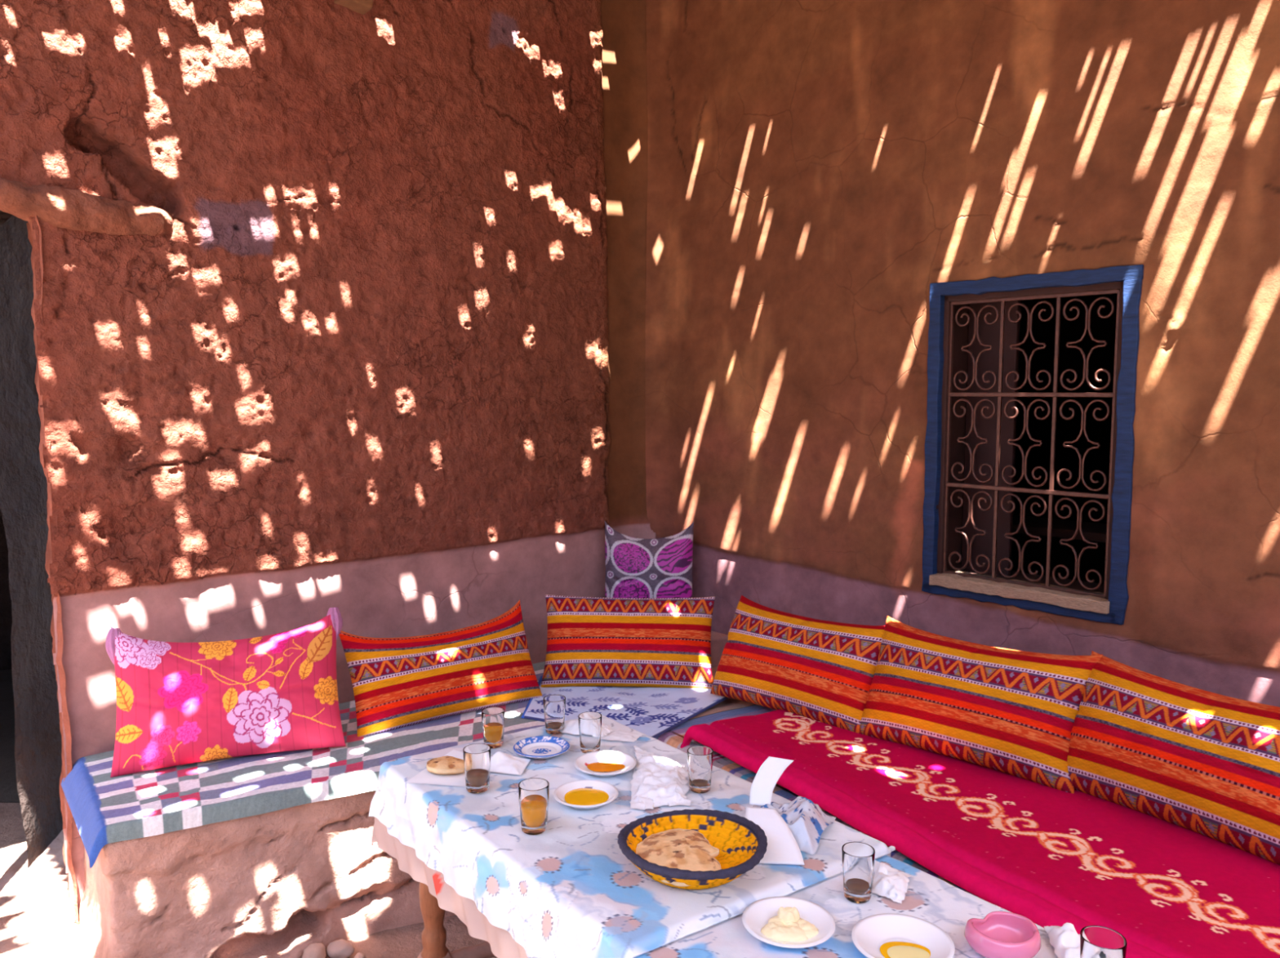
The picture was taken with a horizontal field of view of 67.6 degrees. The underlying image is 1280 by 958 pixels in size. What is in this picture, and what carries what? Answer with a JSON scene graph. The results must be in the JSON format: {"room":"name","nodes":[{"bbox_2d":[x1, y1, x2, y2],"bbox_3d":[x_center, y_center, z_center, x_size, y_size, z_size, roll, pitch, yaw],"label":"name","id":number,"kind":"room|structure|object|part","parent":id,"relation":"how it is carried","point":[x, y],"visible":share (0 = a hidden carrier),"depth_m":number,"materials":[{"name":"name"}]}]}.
{"room":"traditional dwelling","nodes":[
{"label":"traditional dwelling","id":0,"kind":"room"},
{"bbox_2d":[0,509,12,670],"bbox_3d":[-3.899,-0.120,4.907,3.677,2.460,0.044,-2,6,-22],"label":"wall","id":1,"kind":"structure","parent":0,"point":[6,613],"depth_m":5.18,"materials":[{"name":"black"}]},
{"bbox_2d":[0,668,20,802],"bbox_3d":[0.000,1.410,1.134,24.000,0.001,22.000,0,5,0],"label":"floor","id":2,"kind":"structure","parent":0,"point":[8,783],"depth_m":4.13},
{"bbox_2d":[0,215,62,867],"bbox_3d":[-2.073,-0.061,4.263,0.045,2.460,2.712,0,5,-5],"label":"door","id":3,"kind":"structure","parent":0,"point":[23,479],"depth_m":3.06,"materials":[{"name":"grey wood"}]},
{"bbox_2d":[0,801,497,957],"bbox_3d":[-0.901,1.291,2.428,3.598,0.018,2.198,0,5,0],"label":"floor","id":4,"kind":"structure","parent":0,"point":[35,917],"depth_m":2.74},
{"bbox_2d":[78,790,456,957],"bbox_3d":[-0.517,1.009,3.071,2.197,0.467,0.897,-4,7,-40],"label":"bench","id":5,"kind":"object","parent":4,"relation":"on","point":[277,883],"visible":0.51,"depth_m":2.49,"materials":[{"name":"brown paint"}]},
{"bbox_2d":[61,661,545,867],"bbox_3d":[-0.542,0.798,3.034,2.160,0.097,0.799,-4,7,-38],"label":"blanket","id":6,"kind":"object","parent":5,"relation":"on","point":[105,809],"visible":0.39,"depth_m":2.55,"materials":[{"name":"fabric"}]},
{"bbox_2d":[105,606,346,777],"bbox_3d":[-1.156,0.590,2.696,0.624,0.388,0.190,-2,6,-21],"label":"floral cushion","id":7,"kind":"object","parent":6,"relation":"on","point":[178,703],"visible":1,"depth_m":2.64,"materials":[{"name":"fabric"}]},
{"bbox_2d":[338,599,542,736],"bbox_3d":[-0.624,0.599,3.074,0.636,0.320,0.203,-4,6,-36],"label":"striped cushion","id":8,"kind":"object","parent":6,"relation":"on","point":[401,682],"visible":1,"depth_m":2.99,"materials":[{"name":"fabric"}]},
{"bbox_2d":[521,675,728,737],"bbox_3d":[-0.051,0.737,3.111,0.734,0.015,0.529,1,5,11],"label":"cover","id":9,"kind":"object","parent":6,"relation":"on","point":[651,711],"visible":0.69,"depth_m":3.12,"materials":[{"name":"fabric"}]},
{"bbox_2d":[540,594,715,688],"bbox_3d":[-0.040,0.569,3.345,0.607,0.301,0.204,0,5,5],"label":"striped cushion","id":10,"kind":"object","parent":9,"relation":"on","point":[592,641],"visible":1,"depth_m":3.28,"materials":[{"name":"fabric"}]},
{"bbox_2d":[302,942,325,957],"bbox_3d":[-0.862,1.257,2.527,0.061,0.048,0.087,-1,5,-11],"label":"stone","id":11,"kind":"object","parent":4,"relation":"on","point":[313,949],"visible":1,"depth_m":2.52,"materials":[{"name":"stone"}]},
{"bbox_2d":[325,938,355,957],"bbox_3d":[-0.800,1.257,2.554,0.079,0.047,0.058,2,6,21],"label":"stone","id":12,"kind":"object","parent":4,"relation":"on","point":[341,948],"visible":1,"depth_m":2.54,"materials":[{"name":"stone"}]},
{"bbox_2d":[354,951,365,957],"bbox_3d":[-0.741,1.266,2.525,0.029,0.025,0.040,0,5,-3],"label":"stone","id":13,"kind":"object","parent":4,"relation":"on","point":[359,954],"visible":1,"depth_m":2.52,"materials":[{"name":"stone"}]},
{"bbox_2d":[417,881,495,957],"bbox_3d":[-0.067,1.007,2.107,0.576,0.608,0.930,-4,7,-38],"label":"table","id":14,"kind":"object","parent":4,"relation":"on","point":[433,933],"visible":0.15,"depth_m":2.28,"materials":[{"name":"brown wood"}]},
{"bbox_3d":[-0.496,1.003,2.295,0.072,0.582,0.072,0,5,0],"label":"leg","id":15,"kind":"part","parent":14,"relation":"part of","materials":[{"name":"brown wood"}]},
{"bbox_2d":[371,817,880,957],"bbox_3d":[-0.081,0.801,2.098,0.671,0.211,1.004,-4,7,-38],"label":"undercloth","id":16,"kind":"object","parent":14,"relation":"on","point":[502,944],"visible":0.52,"depth_m":1.99,"materials":[{"name":"beige fabric"}]},
{"bbox_2d":[368,714,895,957],"bbox_3d":[-0.071,0.759,2.081,0.677,0.134,1.023,-4,7,-38],"label":"floral tablecloth","id":17,"kind":"object","parent":16,"relation":"on","point":[569,889],"visible":0.66,"depth_m":1.86,"materials":[{"name":"white fabric"}]},
{"bbox_2d":[405,749,466,786],"bbox_3d":[-0.422,0.677,2.231,0.157,0.001,0.212,2,6,19],"label":"paper napkin","id":18,"kind":"object","parent":17,"relation":"on","point":[424,776],"visible":0.42,"depth_m":2.18,"materials":[{"name":"white paper"}]},
{"bbox_2d":[426,755,464,773],"bbox_3d":[-0.451,0.666,2.227,0.106,0.030,0.097,5,7,41],"label":"bread piece","id":19,"kind":"object","parent":18,"relation":"on","point":[446,764],"visible":0.95,"depth_m":2.20,"materials":[{"name":"beige food"}]},
{"bbox_2d":[462,742,490,793],"bbox_3d":[-0.360,0.641,2.116,0.061,0.093,0.061,0,5,0],"label":"tea glass","id":20,"kind":"object","parent":17,"relation":"on","point":[477,757],"visible":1,"depth_m":2.09,"materials":[{"name":"clear glass"}]},
{"bbox_2d":[481,706,505,747],"bbox_3d":[-0.365,0.619,2.380,0.058,0.089,0.058,0,5,0],"label":"tea glass","id":21,"kind":"object","parent":17,"relation":"on","point":[492,717],"visible":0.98,"depth_m":2.36,"materials":[{"name":"clear glass"}]},
{"bbox_2d":[489,751,530,774],"bbox_3d":[-0.314,0.660,2.255,0.114,0.029,0.102,2,5,16],"label":"paper napkin","id":22,"kind":"object","parent":17,"relation":"on","point":[500,762],"visible":0.89,"depth_m":2.24,"materials":[{"name":"white paper"}]},
{"bbox_2d":[518,777,549,835],"bbox_3d":[-0.213,0.659,1.921,0.062,0.095,0.062,0,5,0],"label":"tea glass","id":23,"kind":"object","parent":17,"relation":"on","point":[533,793],"visible":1,"depth_m":1.90,"materials":[{"name":"clear glass"}]},
{"bbox_2d":[512,735,570,759],"bbox_3d":[-0.240,0.659,2.332,0.140,0.019,0.140,0,5,0],"label":"plate","id":24,"kind":"object","parent":17,"relation":"on","point":[540,747],"visible":1,"depth_m":2.35,"materials":[{"name":"ceramic"}]},
{"bbox_2d":[543,693,565,733],"bbox_3d":[-0.221,0.611,2.476,0.058,0.089,0.058,0,5,0],"label":"tea glass","id":25,"kind":"object","parent":17,"relation":"on","point":[554,705],"visible":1,"depth_m":2.46,"materials":[{"name":"clear glass"}]},
{"bbox_2d":[553,779,618,808],"bbox_3d":[-0.116,0.683,2.056,0.139,0.021,0.139,0,5,0],"label":"saucer","id":26,"kind":"object","parent":17,"relation":"on","point":[580,793],"visible":1,"depth_m":2.07,"materials":[{"name":"white ceramic"}]},
{"bbox_2d":[560,719,617,737],"bbox_3d":[-0.135,0.637,2.479,0.126,0.030,0.143,-5,7,-43],"label":"paper napkin","id":27,"kind":"object","parent":17,"relation":"on","point":[571,726],"visible":0.45,"depth_m":2.47,"materials":[{"name":"white paper"}]},
{"bbox_2d":[577,711,601,753],"bbox_3d":[-0.122,0.623,2.343,0.058,0.089,0.058,0,5,0],"label":"tea glass","id":28,"kind":"object","parent":17,"relation":"on","point":[590,722],"visible":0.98,"depth_m":2.32,"materials":[{"name":"clear glass"}]},
{"bbox_2d":[573,750,636,776],"bbox_3d":[-0.081,0.668,2.229,0.145,0.020,0.145,0,5,0],"label":"saucer","id":29,"kind":"object","parent":17,"relation":"on","point":[599,762],"visible":1,"depth_m":2.24,"materials":[{"name":"white ceramic"}]},
{"bbox_2d":[600,728,641,742],"bbox_3d":[-0.042,0.654,2.433,0.089,0.005,0.093,3,6,32],"label":"paper napkin","id":30,"kind":"object","parent":17,"relation":"on","point":[620,734],"visible":1,"depth_m":2.43,"materials":[{"name":"white paper"}]},
{"bbox_2d":[630,745,690,809],"bbox_3d":[0.047,0.669,2.189,0.139,0.024,0.371,0,5,0],"label":"paper napkin","id":31,"kind":"object","parent":17,"relation":"on","point":[657,780],"visible":1,"depth_m":2.14,"materials":[{"name":"white paper"}]},
{"bbox_2d":[617,808,767,888],"bbox_3d":[0.097,0.687,1.764,0.277,0.064,0.258,0,5,0],"label":"bread basket","id":32,"kind":"object","parent":17,"relation":"on","point":[741,842],"visible":0.74,"depth_m":1.79,"materials":[{"name":"woven straw"},{"name":"navy wool"}]},
{"bbox_2d":[635,827,720,886],"bbox_3d":[0.074,0.690,1.746,0.152,0.025,0.190,-3,6,-26],"label":"flatbread","id":33,"kind":"object","parent":32,"relation":"in","point":[680,848],"visible":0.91,"depth_m":1.75,"materials":[{"name":"beige food"}]},
{"bbox_2d":[687,745,713,793],"bbox_3d":[0.133,0.644,2.116,0.058,0.089,0.058,0,5,0],"label":"tea glass","id":34,"kind":"object","parent":17,"relation":"on","point":[700,757],"visible":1,"depth_m":2.10,"materials":[{"name":"clear glass"}]},
{"bbox_2d":[745,805,804,865],"bbox_3d":[0.251,0.687,1.844,0.109,0.052,0.146,0,5,0],"label":"folded napkin","id":35,"kind":"object","parent":17,"relation":"on","point":[782,848],"visible":0.75,"depth_m":1.83,"materials":[{"name":"paper"}]},
{"bbox_2d":[749,755,835,853],"bbox_3d":[0.290,0.648,1.933,0.177,0.111,0.203,3,6,25],"label":"napkin","id":36,"kind":"object","parent":17,"relation":"on","point":[806,821],"depth_m":1.94,"materials":[{"name":"white paper"}]},
{"bbox_3d":[0.269,0.629,1.994,0.096,0.083,0.050,-4,7,-38],"label":"paper strip","id":37,"kind":"part","parent":36,"relation":"part of","materials":[{"name":"white paper"}]},
{"bbox_2d":[706,666,745,710],"bbox_3d":[0.784,1.070,2.408,1.271,0.467,3.492,-5,7,-43],"label":"bench","id":38,"kind":"object","parent":4,"relation":"on","point":[729,701],"visible":0.02,"depth_m":3.26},
{"bbox_2d":[711,630,728,666],"bbox_3d":[0.016,0.661,3.728,0.508,0.120,0.465,-4,7,-37],"label":"ledge","id":39,"kind":"object","parent":38,"relation":"on","point":[718,640],"visible":0.02,"depth_m":3.66,"materials":[{"name":"paint"}]},
{"bbox_2d":[604,520,693,597],"bbox_3d":[0.034,0.381,3.789,0.356,0.426,0.137,0,5,3],"label":"square cushion","id":40,"kind":"object","parent":39,"relation":"on","point":[636,567],"visible":0.75,"depth_m":3.75,"materials":[{"name":"purple fabric"}]},
{"bbox_2d":[654,701,986,901],"bbox_3d":[1.032,0.987,2.118,0.776,0.288,2.588,-3,6,-33],"label":"striped rug","id":41,"kind":"object","parent":38,"relation":"on","point":[674,736],"visible":0.05,"depth_m":2.84,"materials":[{"name":"fabric"}]},
{"bbox_2d":[710,594,884,733],"bbox_3d":[0.497,0.574,3.005,0.254,0.322,0.631,-5,7,-43],"label":"striped cushion","id":42,"kind":"object","parent":41,"relation":"on","point":[821,670],"visible":0.94,"depth_m":2.90,"materials":[{"name":"fabric"}]},
{"bbox_2d":[680,708,1279,957],"bbox_3d":[0.943,0.830,2.063,0.632,0.105,2.148,-3,6,-32],"label":"fleece blanket","id":43,"kind":"object","parent":41,"relation":"on","point":[1045,855],"visible":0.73,"depth_m":2.09,"materials":[{"name":"red fabric"}]},
{"bbox_2d":[859,615,1102,793],"bbox_3d":[0.900,0.593,2.599,0.612,0.323,0.256,5,7,44],"label":"striped cushion","id":44,"kind":"object","parent":43,"relation":"on","point":[1011,711],"visible":0.99,"depth_m":2.49,"materials":[{"name":"fabric"}]},
{"bbox_2d":[1066,650,1279,864],"bbox_3d":[1.282,0.633,2.181,0.258,0.317,0.653,-3,6,-33],"label":"striped cushion","id":45,"kind":"object","parent":43,"relation":"on","point":[1205,762],"visible":0.98,"depth_m":2.14,"materials":[{"name":"fabric"}]},
{"bbox_3d":[0.525,1.087,1.353,1.023,0.588,1.084,0,5,0],"label":"table","id":46,"kind":"object","parent":4,"relation":"on","visible":0},
{"bbox_2d":[633,854,1057,957],"bbox_3d":[0.532,0.886,1.310,0.695,0.207,1.033,-4,7,-38],"label":"floral tablecloth","id":47,"kind":"object","parent":46,"relation":"on","point":[928,897],"visible":0.52,"depth_m":1.64,"materials":[{"name":"white fabric"}]},
{"bbox_2d":[742,896,835,947],"bbox_3d":[0.248,0.740,1.598,0.154,0.032,0.154,-1,5,-13],"label":"plate","id":48,"kind":"object","parent":47,"relation":"on","point":[788,922],"visible":1,"depth_m":1.60,"materials":[{"name":"white ceramic"}]},
{"bbox_2d":[841,841,875,902],"bbox_3d":[0.388,0.702,1.702,0.058,0.089,0.058,0,5,0],"label":"tea glass","id":49,"kind":"object","parent":47,"relation":"on","point":[858,858],"visible":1,"depth_m":1.68,"materials":[{"name":"clear glass"}]},
{"bbox_2d":[871,859,911,903],"bbox_3d":[0.456,0.730,1.756,0.075,0.020,0.144,2,6,23],"label":"paper napkin","id":50,"kind":"object","parent":47,"relation":"on","point":[891,882],"visible":0.98,"depth_m":1.73,"materials":[{"name":"white paper"}]},
{"bbox_2d":[851,912,955,957],"bbox_3d":[0.422,0.751,1.537,0.160,0.022,0.160,0,5,0],"label":"plate","id":51,"kind":"object","parent":47,"relation":"on","point":[887,935],"visible":1,"depth_m":1.56,"materials":[{"name":"white ceramic"}]},
{"bbox_2d":[964,911,1041,957],"bbox_3d":[0.582,0.738,1.536,0.118,0.048,0.107,0,5,0],"label":"bowl","id":52,"kind":"object","parent":47,"relation":"on","point":[999,934],"visible":1,"depth_m":1.53,"materials":[{"name":"ceramic"}]},
{"bbox_2d":[1044,922,1079,957],"bbox_3d":[0.700,0.744,1.533,0.073,0.032,0.127,1,5,11],"label":"paper napkin","id":53,"kind":"object","parent":47,"relation":"on","point":[1065,940],"visible":0.73,"depth_m":1.54,"materials":[{"name":"white paper"}]},
{"bbox_2d":[1080,924,1127,957],"bbox_3d":[0.685,0.725,1.417,0.063,0.096,0.063,0,5,0],"label":"tea glass","id":54,"kind":"object","parent":47,"relation":"on","point":[1095,940],"visible":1,"depth_m":1.42,"materials":[{"name":"clear glass"}]},
{"bbox_2d":[0,0,655,922],"bbox_3d":[-1.267,-0.403,2.876,3.367,3.276,0.142,-4,7,-40],"label":"wall","id":55,"kind":"structure","parent":0,"point":[380,359],"depth_m":3.06,"materials":[{"name":"paint"}]},
{"bbox_2d":[0,210,13,226],"bbox_3d":[-2.228,-0.749,2.296,1.200,0.100,0.400,-4,7,-40],"label":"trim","id":56,"kind":"structure","parent":55,"relation":"attached to","point":[4,216],"depth_m":2.67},
{"bbox_2d":[26,214,79,924],"bbox_3d":[-1.717,0.249,2.789,0.040,1.992,0.446,-3,6,-33],"label":"trim","id":57,"kind":"structure","parent":55,"relation":"attached to","point":[31,233],"depth_m":2.66,"materials":[{"name":"brown wood"}]},
{"bbox_2d":[0,177,173,235],"bbox_3d":[-1.695,-0.729,2.460,0.920,0.144,0.141,-4,7,-40],"label":"log","id":58,"kind":"object","parent":55,"relation":"attached to","point":[56,206],"visible":0.97,"depth_m":2.56,"materials":[{"name":"brown wood"}]},
{"bbox_2d":[333,0,373,14],"bbox_3d":[-0.922,-1.521,3.029,0.108,0.087,0.160,-4,7,-40],"label":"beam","id":59,"kind":"structure","parent":55,"relation":"attached to","point":[362,6],"depth_m":2.99,"materials":[{"name":"brown wood"}]},
{"bbox_2d":[644,0,1279,706],"bbox_3d":[1.277,-0.380,2.641,0.073,3.272,3.563,-5,7,-43],"label":"wall","id":60,"kind":"structure","parent":0,"point":[814,166],"depth_m":3.02,"materials":[{"name":"paint"}]},
{"bbox_2d":[921,264,1143,624],"bbox_3d":[1.218,-0.113,2.908,0.290,0.988,0.635,-5,7,-43],"label":"window","id":61,"kind":"structure","parent":60,"relation":"in","point":[973,376],"depth_m":2.92,"materials":[{"name":"blue paint"}]},
{"bbox_3d":[0.968,-0.132,3.043,0.023,0.895,0.018,-5,7,-43],"label":"frame","id":62,"kind":"part","parent":61,"relation":"part of","materials":[{"name":"brown wood"}]},
{"bbox_2d":[960,300,1020,575],"bbox_3d":[1.129,-0.136,3.084,0.020,0.895,0.165,-5,7,-43],"label":"shutter","id":63,"kind":"object","parent":61,"relation":"attached to","point":[988,334],"depth_m":3.07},
{"bbox_3d":[1.154,0.336,2.894,0.120,0.039,0.550,-5,7,-43],"label":"sill","id":64,"kind":"part","parent":61,"relation":"part of","materials":[{"name":"grey wood"}]},
{"bbox_2d":[942,288,1119,598],"bbox_3d":[1.150,-0.109,2.854,0.012,0.867,0.516,-5,7,-43],"label":"grille","id":65,"kind":"object","parent":61,"relation":"attached to","point":[999,579],"depth_m":2.89,"materials":[{"name":"metal"}]},
{"bbox_3d":[1.149,-0.549,2.808,0.023,0.022,0.550,-5,7,-43],"label":"frame","id":66,"kind":"part","parent":61,"relation":"part of","materials":[{"name":"brown wood"}]},
{"bbox_3d":[1.328,-0.096,2.655,0.023,0.895,0.022,-5,7,-43],"label":"frame","id":67,"kind":"part","parent":61,"relation":"part of","materials":[{"name":"brown wood"}]},
{"bbox_2d":[1010,293,1117,583],"bbox_3d":[2.034,-0.037,3.678,1.940,2.400,2.150,-5,7,-43],"label":"wall","id":68,"kind":"structure","parent":0,"point":[1101,329],"depth_m":4.92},
{"bbox_2d":[1012,514,1106,542],"bbox_3d":[1.590,0.184,3.286,0.250,0.030,1.150,-5,7,-43],"label":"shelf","id":69,"kind":"object","parent":68,"relation":"attached to","point":[1092,531],"visible":0.1,"depth_m":3.33,"materials":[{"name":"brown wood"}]}
]}

